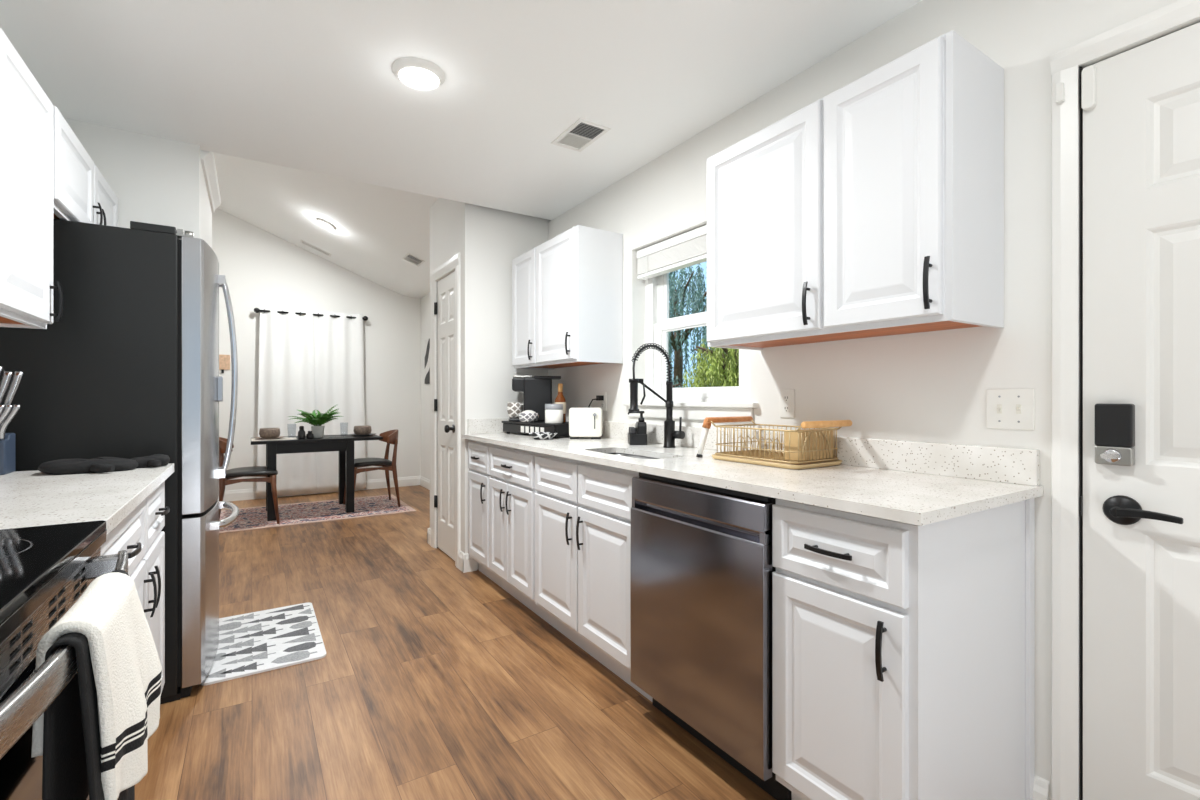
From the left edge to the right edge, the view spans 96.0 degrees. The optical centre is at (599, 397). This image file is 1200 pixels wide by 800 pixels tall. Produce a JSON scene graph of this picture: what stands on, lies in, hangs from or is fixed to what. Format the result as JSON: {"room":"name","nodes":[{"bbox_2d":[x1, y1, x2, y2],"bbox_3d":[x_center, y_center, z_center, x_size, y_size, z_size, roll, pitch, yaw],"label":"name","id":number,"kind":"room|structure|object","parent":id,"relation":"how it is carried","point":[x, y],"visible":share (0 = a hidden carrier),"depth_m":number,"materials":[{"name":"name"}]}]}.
{"room":"kitchen","nodes":[
{"label":"kitchen","id":0,"kind":"room"},
{"bbox_2d":[64,118,211,247],"bbox_3d":[-3.075,-0.060,2.628,1.878,2.420,1.010,0,0,-33],"label":"wall partition","id":1,"kind":"structure","parent":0,"point":[153,179],"depth_m":2.61,"materials":[{"name":"white paint"}]},
{"bbox_2d":[201,150,220,211],"bbox_3d":[-2.284,-1.262,3.180,0.050,0.075,0.940,0,0,-33],"label":"trim","id":2,"kind":"structure","parent":1,"relation":"attached to","point":[207,158],"depth_m":3.08,"materials":[{"name":"white paint"}]},
{"bbox_2d":[212,208,420,490],"bbox_3d":[-4.024,-0.900,6.151,4.100,4.100,0.100,0,0,-33],"label":"wall","id":3,"kind":"structure","parent":0,"point":[260,268],"depth_m":6.46,"materials":[{"name":"white paint"}]},
{"bbox_2d":[219,355,229,372],"bbox_3d":[-4.168,-0.378,5.991,0.107,0.205,0.012,0,0,-33],"label":"lampshade","id":4,"kind":"object","parent":3,"relation":"attached to","point":[224,360],"visible":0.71,"depth_m":5.99,"materials":[{"name":"beige plastic"}]},
{"bbox_2d":[254,308,367,320],"bbox_3d":[-3.406,-0.979,6.421,1.200,0.078,0.114,0,0,-33],"label":"curtain rod","id":5,"kind":"object","parent":3,"relation":"attached to","point":[256,310],"visible":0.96,"depth_m":6.33,"materials":[{"name":"black metal"}]},
{"bbox_2d":[256,307,316,497],"bbox_3d":[-3.619,0.048,6.251,0.608,2.165,0.047,0,0,-33],"label":"curtain","id":6,"kind":"object","parent":5,"relation":"hanging from","point":[286,376],"visible":0.84,"depth_m":6.25,"materials":[{"name":"white fabric"}]},
{"bbox_2d":[314,311,365,492],"bbox_3d":[-3.163,0.048,6.545,0.608,2.165,0.047,0,0,-33],"label":"curtain","id":7,"kind":"object","parent":5,"relation":"hanging from","point":[338,341],"visible":0.82,"depth_m":6.54,"materials":[{"name":"white fabric"}]},
{"bbox_2d":[223,476,420,501],"bbox_3d":[-4.000,1.090,6.097,3.880,0.120,0.016,0,0,-33],"label":"baseboard","id":8,"kind":"structure","parent":3,"relation":"attached to","point":[243,494],"depth_m":6.79,"materials":[{"name":"white wood"}]},
{"bbox_2d":[421,293,429,479],"bbox_3d":[-1.519,-0.150,5.939,0.120,2.600,2.970,0,0,-33],"label":"wall","id":9,"kind":"structure","parent":0,"point":[425,300],"depth_m":7.00,"materials":[{"name":"white paint"}]},
{"bbox_2d":[420,476,429,489],"bbox_3d":[-1.572,1.090,5.895,0.016,0.120,2.953,0,0,-33],"label":"baseboard","id":10,"kind":"structure","parent":9,"relation":"attached to","point":[424,482],"depth_m":6.92,"materials":[{"name":"white wood"}]},
{"bbox_2d":[425,339,429,383],"bbox_3d":[-2.147,-0.460,6.778,0.024,0.560,0.320,0,0,-33],"label":"wall art","id":11,"kind":"object","parent":9,"relation":"attached to","point":[427,342],"visible":0.56,"depth_m":6.79},
{"bbox_2d":[135,485,775,799],"bbox_3d":[-1.125,1.180,1.654,4.100,0.060,10.800,0,0,-33],"label":"floor","id":12,"kind":"structure","parent":0,"point":[433,681],"depth_m":2.01,"materials":[{"name":"brown wood"}]},
{"bbox_2d":[0,520,127,799],"bbox_3d":[-0.983,0.678,0.580,0.689,0.884,0.760,0,0,-33],"label":"range","id":13,"kind":"object","parent":12,"relation":"on","point":[45,570],"visible":0.65,"depth_m":0.70,"materials":[{"name":"black metal"}]},
{"bbox_2d":[0,520,105,623],"bbox_3d":[-1.012,0.245,0.561,0.621,0.018,0.760,0,0,-33],"label":"cooktop","id":14,"kind":"object","parent":13,"relation":"in","point":[32,559],"depth_m":0.81,"materials":[{"name":"black glass"}]},
{"bbox_2d":[42,570,134,799],"bbox_3d":[-0.685,0.474,0.745,0.056,0.396,0.306,0,0,-33],"label":"hand towel","id":15,"kind":"object","parent":13,"relation":"hanging from","point":[71,770],"visible":0.3,"depth_m":0.64,"materials":[{"name":"black fabric"}]},
{"bbox_2d":[31,572,161,799],"bbox_3d":[-0.666,0.390,0.730,0.094,0.255,0.213,0,0,-33],"label":"hand towel","id":16,"kind":"object","parent":13,"relation":"hanging from","point":[127,668],"visible":0.88,"depth_m":0.70,"materials":[{"name":"white fabric"}]},
{"bbox_2d":[0,219,239,703],"bbox_3d":[-1.986,0.251,2.249,0.808,1.798,0.757,0,0,-33],"label":"refrigerator","id":17,"kind":"object","parent":12,"relation":"on","point":[129,368],"visible":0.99,"depth_m":2.01,"materials":[{"name":"black metal"}]},
{"bbox_2d":[217,376,222,400],"bbox_3d":[-1.670,-0.040,2.374,0.020,0.110,0.030,0,0,-33],"label":"clip","id":18,"kind":"object","parent":17,"relation":"attached to","point":[219,378],"visible":1,"depth_m":2.36,"materials":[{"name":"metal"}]},
{"bbox_2d":[101,481,169,692],"bbox_3d":[-1.509,0.713,1.337,0.624,0.874,1.058,0,0,-33],"label":"base cabinet","id":19,"kind":"object","parent":12,"relation":"on","point":[140,534],"visible":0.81,"depth_m":1.60,"materials":[{"name":"white wood"}]},
{"bbox_2d":[0,463,173,535],"bbox_3d":[-1.518,0.205,1.345,0.619,0.130,1.089,0,0,-33],"label":"countertop","id":20,"kind":"structure","parent":19,"relation":"on","point":[27,498],"depth_m":1.32,"materials":[{"name":"stone"}]},
{"bbox_2d":[0,433,14,474],"bbox_3d":[-1.927,0.175,1.668,0.148,0.126,0.093,0,0,-33],"label":"knife block","id":21,"kind":"object","parent":20,"relation":"on","point":[7,446],"visible":1,"depth_m":1.69,"materials":[{"name":"blue plastic"}]},
{"bbox_2d":[0,405,5,415],"bbox_3d":[-1.872,0.093,1.664,0.058,0.147,0.017,0,0,-25],"label":"knife","id":22,"kind":"object","parent":21,"relation":"in","point":[2,407],"visible":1,"depth_m":1.67,"materials":[{"name":"silver metal"}]},
{"bbox_2d":[0,404,12,425],"bbox_3d":[-1.857,0.093,1.673,0.058,0.147,0.017,0,0,-25],"label":"knife","id":23,"kind":"object","parent":21,"relation":"in","point":[8,408],"visible":1,"depth_m":1.67,"materials":[{"name":"silver metal"}]},
{"bbox_2d":[0,371,13,404],"bbox_3d":[-1.898,0.031,1.704,0.071,0.236,0.022,0,0,-28],"label":"knife","id":24,"kind":"object","parent":21,"relation":"in","point":[7,376],"visible":0.99,"depth_m":1.71,"materials":[{"name":"silver metal"}]},
{"bbox_2d":[0,404,20,440],"bbox_3d":[-1.843,0.093,1.683,0.058,0.147,0.017,0,0,-25],"label":"knife","id":25,"kind":"object","parent":21,"relation":"in","point":[16,408],"visible":1,"depth_m":1.68,"materials":[{"name":"silver metal"}]},
{"bbox_2d":[0,371,23,428],"bbox_3d":[-1.879,0.031,1.716,0.071,0.236,0.022,0,0,-28],"label":"knife","id":26,"kind":"object","parent":21,"relation":"in","point":[17,378],"visible":0.64,"depth_m":1.72,"materials":[{"name":"silver metal"}]},
{"bbox_2d":[38,457,137,474],"bbox_3d":[-1.646,0.218,1.742,0.235,0.045,0.187,0,0,-33],"label":"oven mitt","id":27,"kind":"object","parent":20,"relation":"on","point":[98,464],"visible":0.99,"depth_m":1.70,"materials":[{"name":"black fabric"}]},
{"bbox_2d":[131,454,169,467],"bbox_3d":[-1.563,0.219,1.869,0.116,0.043,0.126,0,0,-33],"label":"oven mitt","id":28,"kind":"object","parent":20,"relation":"on","point":[154,460],"visible":0.8,"depth_m":1.84,"materials":[{"name":"black fabric"}]},
{"bbox_2d":[200,602,325,684],"bbox_3d":[-1.603,1.145,2.585,0.455,0.010,0.747,0,0,-33],"label":"kitchen mat","id":29,"kind":"object","parent":12,"relation":"on","point":[257,642],"visible":0.91,"depth_m":2.52,"materials":[{"name":"white fabric"}]},
{"bbox_2d":[219,494,415,532],"bbox_3d":[-2.982,1.146,5.412,1.950,0.007,1.110,0,0,-33],"label":"rug","id":30,"kind":"object","parent":12,"relation":"on","point":[250,518],"visible":0.56,"depth_m":5.39,"materials":[{"name":"fabric"}]},
{"bbox_2d":[219,437,279,523],"bbox_3d":[-3.250,0.743,4.960,0.516,0.802,0.472,0,0,-33],"label":"dining chair","id":31,"kind":"object","parent":30,"relation":"on","point":[253,471],"visible":0.65,"depth_m":4.85,"materials":[{"name":"brown wood"}]},
{"bbox_2d":[251,434,382,520],"bbox_3d":[-2.877,0.771,5.498,1.140,0.742,0.640,0,0,-33],"label":"dining table","id":32,"kind":"object","parent":30,"relation":"on","point":[344,444],"visible":0.91,"depth_m":5.33,"materials":[{"name":"black paint"}]},
{"bbox_2d":[251,437,297,440],"bbox_3d":[-3.164,0.398,5.247,0.375,0.003,0.350,0,0,-33],"label":"placemat","id":33,"kind":"object","parent":32,"relation":"on","point":[284,438],"visible":0.86,"depth_m":5.16,"materials":[{"name":"fabric"}]},
{"bbox_2d":[254,436,285,439],"bbox_3d":[-3.199,0.388,5.231,0.270,0.017,0.270,0,0,-33],"label":"plate","id":34,"kind":"object","parent":33,"relation":"on","point":[279,437],"visible":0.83,"depth_m":5.19,"materials":[{"name":"white ceramic"}]},
{"bbox_2d":[259,428,279,437],"bbox_3d":[-3.199,0.340,5.231,0.176,0.095,0.176,0,0,-33],"label":"bowl","id":35,"kind":"object","parent":34,"relation":"on","point":[263,432],"visible":0.93,"depth_m":5.17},
{"bbox_2d":[298,426,305,438],"bbox_3d":[-2.918,0.337,5.281,0.068,0.125,0.068,0,0,-33],"label":"shaker","id":36,"kind":"object","parent":32,"relation":"on","point":[301,433],"visible":0.99,"depth_m":5.26,"materials":[{"name":"black plastic"}]},
{"bbox_2d":[306,431,313,438],"bbox_3d":[-2.867,0.362,5.338,0.068,0.075,0.068,0,0,-33],"label":"shaker","id":37,"kind":"object","parent":32,"relation":"on","point":[309,435],"visible":1,"depth_m":5.32,"materials":[{"name":"black ceramic"}]},
{"bbox_2d":[289,406,342,437],"bbox_3d":[-2.867,0.231,5.465,0.475,0.336,0.526,0,0,11],"label":"potted fern","id":38,"kind":"object","parent":32,"relation":"on","point":[319,420],"visible":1,"depth_m":5.42,"materials":[{"name":"green plant"}]},
{"bbox_2d":[311,425,324,437],"bbox_3d":[-2.855,0.341,5.465,0.128,0.118,0.128,0,0,-33],"label":"pot","id":39,"kind":"object","parent":32,"relation":"on","point":[318,430],"depth_m":5.42,"materials":[{"name":"white ceramic"}]},
{"bbox_2d":[349,433,374,435],"bbox_3d":[-2.514,0.391,5.720,0.270,0.017,0.270,0,0,-33],"label":"plate","id":40,"kind":"object","parent":32,"relation":"on","point":[371,433],"visible":0.73,"depth_m":5.67,"materials":[{"name":"black"}]},
{"bbox_2d":[354,426,371,434],"bbox_3d":[-2.514,0.344,5.720,0.176,0.095,0.176,0,0,-33],"label":"bowl","id":41,"kind":"object","parent":40,"relation":"on","point":[358,430],"visible":0.96,"depth_m":5.65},
{"bbox_2d":[343,429,399,506],"bbox_3d":[-2.418,0.743,5.746,0.516,0.802,0.472,0,0,-33],"label":"dining chair","id":42,"kind":"object","parent":30,"relation":"on","point":[391,437],"visible":0.84,"depth_m":5.67,"materials":[{"name":"brown wood"}]},
{"bbox_2d":[468,440,501,587],"bbox_3d":[-0.532,0.713,3.551,0.638,0.874,0.390,0,0,-33],"label":"base cabinet","id":43,"kind":"object","parent":12,"relation":"on","point":[478,452],"visible":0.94,"depth_m":3.37,"materials":[{"name":"white wood"}]},
{"bbox_2d":[489,444,547,622],"bbox_3d":[-0.259,0.713,3.127,0.638,0.874,0.614,0,0,-33],"label":"base cabinet","id":44,"kind":"object","parent":12,"relation":"on","point":[512,491],"visible":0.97,"depth_m":2.94,"materials":[{"name":"white wood"}]},
{"bbox_2d":[535,453,651,701],"bbox_3d":[0.141,0.713,2.506,0.638,0.874,0.860,0,0,-33],"label":"base cabinet","id":45,"kind":"object","parent":12,"relation":"on","point":[583,509],"visible":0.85,"depth_m":2.29,"materials":[{"name":"white wood"}]},
{"bbox_2d":[630,472,791,799],"bbox_3d":[0.536,0.709,1.881,0.621,0.882,0.614,0,0,-33],"label":"dishwasher","id":46,"kind":"object","parent":12,"relation":"on","point":[701,568],"visible":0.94,"depth_m":1.64,"materials":[{"name":"silver metal"}]},
{"bbox_2d":[772,498,1034,799],"bbox_3d":[0.813,0.708,1.463,0.638,0.884,0.386,0,0,-33],"label":"base cabinet","id":47,"kind":"object","parent":12,"relation":"on","point":[903,654],"visible":0.98,"depth_m":1.30,"materials":[{"name":"white wood"}]},
{"bbox_2d":[461,418,1042,525],"bbox_3d":[0.143,0.202,2.509,0.638,0.124,2.907,0,0,-33],"label":"countertop","id":48,"kind":"structure","parent":47,"relation":"on","point":[910,482],"depth_m":1.66,"materials":[{"name":"stone"}]},
{"bbox_2d":[518,410,538,421],"bbox_3d":[-0.453,0.115,3.427,0.128,0.077,0.128,0,0,-33],"label":"sugar bowl","id":49,"kind":"object","parent":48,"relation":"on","point":[527,415],"visible":0.96,"depth_m":3.38,"materials":[{"name":"white ceramic"}]},
{"bbox_2d":[509,375,560,421],"bbox_3d":[-0.433,0.003,3.593,0.338,0.300,0.172,0,0,-8],"label":"coffee maker","id":50,"kind":"object","parent":48,"relation":"on","point":[537,390],"visible":0.86,"depth_m":3.51,"materials":[{"name":"black plastic"}]},
{"bbox_2d":[502,421,568,437],"bbox_3d":[-0.360,0.196,3.474,0.272,0.085,0.604,0,0,-41],"label":"pod drawer","id":51,"kind":"object","parent":48,"relation":"on","point":[562,429],"visible":0.74,"depth_m":3.35,"materials":[{"name":"black plastic"}]},
{"bbox_2d":[507,402,522,418],"bbox_3d":[-0.555,0.082,3.563,0.104,0.105,0.133,0,0,-33],"label":"mug","id":52,"kind":"object","parent":51,"relation":"on","point":[513,408],"visible":0.82,"depth_m":3.54,"materials":[{"name":"white ceramic"}]},
{"bbox_2d":[545,404,562,423],"bbox_3d":[-0.277,0.094,3.261,0.110,0.118,0.110,0,0,-33],"label":"jar","id":53,"kind":"object","parent":51,"relation":"on","point":[553,412],"visible":1,"depth_m":3.21,"materials":[{"name":"white"}]},
{"bbox_2d":[554,383,565,421],"bbox_3d":[-0.249,0.031,3.398,0.074,0.244,0.074,0,0,-33],"label":"syrup bottle","id":54,"kind":"object","parent":51,"relation":"on","point":[560,399],"visible":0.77,"depth_m":3.38,"materials":[{"name":"orange glass"}]},
{"bbox_2d":[528,432,556,439],"bbox_3d":[-0.330,0.220,3.123,0.170,0.036,0.170,0,0,-33],"label":"dish","id":55,"kind":"object","parent":48,"relation":"on","point":[536,435],"visible":0.98,"depth_m":3.08,"materials":[{"name":"white ceramic"}]},
{"bbox_2d":[569,407,602,438],"bbox_3d":[-0.083,0.146,3.167,0.190,0.184,0.123,0,0,3],"label":"toaster","id":56,"kind":"object","parent":48,"relation":"on","point":[583,421],"visible":0.99,"depth_m":3.12,"materials":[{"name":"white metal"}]},
{"bbox_2d":[607,453,659,458],"bbox_3d":[0.135,0.360,2.353,0.229,0.190,0.534,0,0,-33],"label":"sink","id":57,"kind":"object","parent":48,"relation":"in","point":[620,454],"visible":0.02,"depth_m":2.52,"materials":[{"name":"silver metal"}]},
{"bbox_2d":[628,411,646,444],"bbox_3d":[0.192,0.152,2.800,0.093,0.171,0.162,0,0,-1],"label":"soap dispenser","id":58,"kind":"object","parent":48,"relation":"on","point":[637,435],"visible":1,"depth_m":2.72,"materials":[{"name":"black plastic"}]},
{"bbox_2d":[628,343,684,447],"bbox_3d":[0.264,-0.012,2.567,0.275,0.500,0.099,0,0,-10],"label":"faucet","id":59,"kind":"object","parent":48,"relation":"on","point":[670,434],"visible":1,"depth_m":2.58,"materials":[{"name":"black metal"}]},
{"bbox_2d":[696,421,710,457],"bbox_3d":[0.418,0.162,2.169,0.064,0.156,0.034,0,0,-13],"label":"dish brush","id":60,"kind":"object","parent":48,"relation":"on","point":[706,426],"visible":0.91,"depth_m":2.16,"materials":[{"name":"white plastic"}]},
{"bbox_2d":[704,416,851,468],"bbox_3d":[0.648,0.156,2.015,0.276,0.160,0.469,0,0,-33],"label":"dish rack","id":61,"kind":"object","parent":48,"relation":"on","point":[773,458],"visible":0.96,"depth_m":1.93,"materials":[{"name":"brown"}]},
{"bbox_2d":[712,452,841,468],"bbox_3d":[0.648,0.229,2.015,0.276,0.014,0.411,0,0,-33],"label":"drip tray","id":62,"kind":"object","parent":61,"relation":"on","point":[765,460],"depth_m":1.92,"materials":[{"name":"brown wood"}]},
{"bbox_2d":[785,429,832,460],"bbox_3d":[0.739,0.163,1.907,0.195,0.098,0.075,0,0,-33],"label":"utensil caddy","id":63,"kind":"object","parent":61,"relation":"in","point":[793,435],"visible":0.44,"depth_m":1.86,"materials":[{"name":"brown wood"}]},
{"bbox_2d":[0,0,921,297],"bbox_3d":[-1.125,-2.061,1.654,4.100,1.581,10.800,0,0,-33],"label":"ceiling","id":64,"kind":"structure","parent":0,"point":[303,113],"depth_m":2.19,"materials":[{"name":"white paint"}]},
{"bbox_2d":[300,240,331,256],"bbox_3d":[-3.282,-1.728,6.236,0.319,0.128,0.120,0,0,-33],"label":"ceiling vent","id":65,"kind":"object","parent":64,"relation":"in","point":[301,241],"visible":1,"depth_m":6.23,"materials":[{"name":"white"}]},
{"bbox_2d":[316,218,336,229],"bbox_3d":[-2.719,-1.723,5.362,0.184,0.086,0.196,0,0,-29],"label":"ceiling light","id":66,"kind":"object","parent":64,"relation":"attached to","point":[321,222],"visible":1,"depth_m":5.33,"materials":[{"name":"white plastic"}]},
{"bbox_2d":[317,221,332,229],"bbox_3d":[-2.723,-1.715,5.359,0.153,0.014,0.153,25,-13,-30],"label":"diffuser","id":67,"kind":"object","parent":66,"relation":"attached to","point":[325,224],"depth_m":5.33,"materials":[{"name":"white"}]},
{"bbox_2d":[402,253,424,266],"bbox_3d":[-1.923,-1.424,5.566,0.170,0.070,0.260,0,0,-33],"label":"ceiling vent","id":68,"kind":"object","parent":64,"relation":"in","point":[408,257],"visible":1,"depth_m":5.56,"materials":[{"name":"white metal"}]},
{"bbox_2d":[392,57,444,90],"bbox_3d":[-0.707,-1.258,2.111,0.196,0.024,0.196,0,0,-33],"label":"recessed light","id":69,"kind":"object","parent":64,"relation":"in","point":[415,73],"visible":1,"depth_m":2.08,"materials":[{"name":"white plastic"}]},
{"bbox_2d":[398,67,438,88],"bbox_3d":[-0.707,-1.253,2.111,0.153,0.014,0.153,0,0,-33],"label":"diffuser","id":70,"kind":"object","parent":69,"relation":"attached to","point":[412,77],"depth_m":2.10,"materials":[{"name":"white plastic"}]},
{"bbox_2d":[551,118,610,151],"bbox_3d":[-0.097,-1.267,2.615,0.170,0.006,0.280,0,0,-33],"label":"ceiling vent","id":71,"kind":"object","parent":64,"relation":"in","point":[582,133],"visible":1,"depth_m":2.60,"materials":[{"name":"white metal"}]},
{"bbox_2d":[430,198,550,569],"bbox_3d":[-0.779,-0.210,4.148,0.815,2.720,0.843,0,0,-33],"label":"wall","id":72,"kind":"structure","parent":0,"point":[487,240],"depth_m":3.69,"materials":[{"name":"white paint"}]},
{"bbox_2d":[427,528,430,545],"bbox_3d":[-1.054,1.090,4.435,0.694,0.120,0.094,0,0,-33],"label":"baseboard","id":73,"kind":"structure","parent":72,"relation":"attached to","point":[428,529],"depth_m":4.25,"materials":[{"name":"white wood"}]},
{"bbox_2d":[434,271,454,560],"bbox_3d":[-1.136,0.125,3.936,0.104,2.026,0.496,0,0,-33],"label":"door","id":74,"kind":"structure","parent":72,"relation":"in","point":[444,501],"depth_m":3.93,"materials":[{"name":"white wood"}]},
{"bbox_2d":[431,253,460,567],"bbox_3d":[-1.130,0.085,3.925,0.018,2.131,0.664,0,0,-33],"label":"trim","id":75,"kind":"structure","parent":72,"relation":"attached to","point":[454,262],"depth_m":3.70,"materials":[{"name":"white wood"}]},
{"bbox_2d":[458,551,476,572],"bbox_3d":[-0.886,1.090,3.619,0.093,0.120,0.104,0,0,-33],"label":"baseboard","id":76,"kind":"structure","parent":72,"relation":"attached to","point":[466,563],"depth_m":3.58,"materials":[{"name":"white wood"}]},
{"bbox_2d":[548,0,1199,799],"bbox_3d":[1.552,-0.060,1.054,0.150,2.420,6.890,0,0,-33],"label":"wall","id":77,"kind":"structure","parent":0,"point":[931,386],"depth_m":1.71,"materials":[{"name":"white paint"}]},
{"bbox_2d":[512,225,622,369],"bbox_3d":[-0.247,-0.573,3.380,0.348,0.748,0.860,0,0,-33],"label":"upper cabinet","id":78,"kind":"object","parent":77,"relation":"attached to","point":[567,289],"visible":1,"depth_m":3.08,"materials":[{"name":"white wood"}]},
{"bbox_2d":[588,396,603,406],"bbox_3d":[-0.060,0.059,3.322,0.064,0.149,0.186,0,0,-42],"label":"power cord","id":79,"kind":"object","parent":77,"relation":"attached to","point":[597,397],"visible":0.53,"depth_m":3.27,"materials":[{"name":"black plastic"}]},
{"bbox_2d":[600,392,606,410],"bbox_3d":[0.018,0.022,3.286,0.008,0.114,0.070,0,0,-33],"label":"wall outlet","id":80,"kind":"object","parent":77,"relation":"attached to","point":[603,403],"visible":0.84,"depth_m":3.27,"materials":[{"name":"white plastic"}]},
{"bbox_2d":[623,273,758,422],"bbox_3d":[0.462,-0.366,2.713,0.185,0.943,0.950,0,0,-33],"label":"window","id":81,"kind":"structure","parent":77,"relation":"in","point":[690,403],"depth_m":2.82,"materials":[{"name":"white plastic"}]},
{"bbox_2d":[637,225,706,384],"bbox_3d":[0.456,-0.450,2.709,0.069,0.760,0.844,0,0,-33],"label":"window blind","id":82,"kind":"object","parent":81,"relation":"attached to","point":[687,249],"visible":0.66,"depth_m":2.80,"materials":[{"name":"white fabric"}]},
{"bbox_2d":[780,389,794,417],"bbox_3d":[0.747,0.022,2.156,0.008,0.114,0.070,0,0,-33],"label":"wall outlet","id":83,"kind":"object","parent":77,"relation":"attached to","point":[787,396],"visible":1,"depth_m":2.15,"materials":[{"name":"white plastic"}]},
{"bbox_2d":[783,395,789,401],"bbox_3d":[0.744,0.001,2.155,0.002,0.028,0.032,0,0,-33],"label":"socket","id":84,"kind":"object","parent":83,"relation":"attached to","point":[786,398],"depth_m":2.15,"materials":[{"name":"white plastic"}]},
{"bbox_2d":[783,405,789,411],"bbox_3d":[0.744,0.043,2.155,0.002,0.028,0.032,0,0,-33],"label":"socket","id":85,"kind":"object","parent":83,"relation":"attached to","point":[786,408],"depth_m":2.15,"materials":[{"name":"white plastic"}]},
{"bbox_2d":[566,419,1039,485],"bbox_3d":[0.400,0.189,2.679,0.022,0.098,2.900,0,0,-33],"label":"backsplash","id":86,"kind":"structure","parent":77,"relation":"attached to","point":[1021,466],"depth_m":1.72,"materials":[{"name":"stone"}]},
{"bbox_2d":[707,30,1003,349],"bbox_3d":[0.764,-0.568,1.810,0.348,0.738,0.880,0,0,-33],"label":"upper cabinet","id":87,"kind":"object","parent":77,"relation":"attached to","point":[874,207],"visible":1,"depth_m":1.54,"materials":[{"name":"white wood"}]},
{"bbox_2d":[986,389,1034,429],"bbox_3d":[1.151,0.031,1.521,0.016,0.114,0.115,0,0,-33],"label":"light switch","id":88,"kind":"object","parent":77,"relation":"attached to","point":[1005,408],"visible":1,"depth_m":1.52,"materials":[{"name":"white plastic"}]},
{"bbox_2d":[1033,775,1048,799],"bbox_3d":[1.189,1.090,1.462,0.016,0.120,0.040,0,0,-33],"label":"baseboard","id":89,"kind":"structure","parent":77,"relation":"attached to","point":[1041,786],"depth_m":1.46,"materials":[{"name":"white"}]},
{"bbox_2d":[1079,66,1082,799],"bbox_3d":[1.521,0.140,1.101,0.150,2.020,0.832,0,0,-33],"label":"trim","id":90,"kind":"structure","parent":77,"relation":"attached to","point":[1080,67],"depth_m":1.40,"materials":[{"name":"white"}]},
{"bbox_2d":[1079,496,1082,515],"bbox_3d":[1.253,0.280,1.402,0.034,0.050,0.004,0,0,-33],"label":"strike plate","id":91,"kind":"object","parent":77,"relation":"attached to","point":[1081,497],"visible":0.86,"depth_m":1.39,"materials":[{"name":"black metal"}]},
{"bbox_2d":[1050,0,1199,799],"bbox_3d":[1.454,0.118,1.049,0.018,2.063,0.928,0,0,-33],"label":"trim","id":92,"kind":"structure","parent":77,"relation":"attached to","point":[1064,64],"depth_m":1.41,"materials":[{"name":"white wood"}]},
{"bbox_2d":[1055,82,1064,103],"bbox_3d":[1.202,-0.797,1.411,0.014,0.049,0.016,0,0,-33],"label":"magnet","id":93,"kind":"object","parent":92,"relation":"attached to","point":[1060,87],"visible":1,"depth_m":1.41,"materials":[{"name":"white plastic"}]},
{"bbox_2d":[1081,22,1199,799],"bbox_3d":[1.459,0.143,1.051,0.100,1.989,0.808,0,0,-33],"label":"door","id":94,"kind":"structure","parent":77,"relation":"in","point":[1140,105],"depth_m":1.30,"materials":[{"name":"white wood"}]},
{"bbox_3d":[-0.757,-0.060,-0.506,0.100,2.420,6.770,0,0,-33],"label":"wall","id":95,"kind":"structure","parent":0,"visible":0},
{"bbox_2d":[0,27,62,328],"bbox_3d":[-1.616,-0.578,1.256,0.358,0.721,0.922,0,0,-33],"label":"upper cabinet","id":96,"kind":"object","parent":95,"relation":"attached to","point":[26,112],"visible":1,"depth_m":1.51,"materials":[{"name":"white wood"}]},
{"bbox_2d":[53,105,117,226],"bbox_3d":[-2.131,-0.787,2.054,0.358,0.323,0.970,0,0,-33],"label":"upper cabinet","id":97,"kind":"object","parent":95,"relation":"attached to","point":[81,193],"visible":0.37,"depth_m":1.94,"materials":[{"name":"white wood"}]},
{"label":"outside","id":98,"kind":"structure","parent":0,"visible":0},
{"bbox_3d":[10.320,1.600,23.306,37.400,0.100,52.000,0,0,-33],"label":"ground","id":99,"kind":"structure","parent":98,"visible":0},
{"bbox_2d":[671,377,682,387],"bbox_3d":[1.659,1.121,14.715,1.923,3.967,2.077,0,0,43],"label":"broadleaf tree","id":100,"kind":"object","parent":99,"relation":"on","point":[678,385],"visible":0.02,"depth_m":14.34,"materials":[{"name":"green plant"}]},
{"bbox_2d":[668,263,714,387],"bbox_3d":[2.939,-1.931,20.389,6.933,6.977,6.961,0,0,-33],"label":"broadleaf tree","id":101,"kind":"object","parent":99,"relation":"on","point":[676,340],"visible":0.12,"depth_m":19.33,"materials":[{"name":"green plant"}]},
{"bbox_2d":[683,339,738,387],"bbox_3d":[2.937,0.611,11.215,2.570,4.617,2.519,0,0,27],"label":"weeping tree","id":102,"kind":"object","parent":99,"relation":"on","point":[723,370],"visible":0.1,"depth_m":10.86,"materials":[{"name":"green plant"}]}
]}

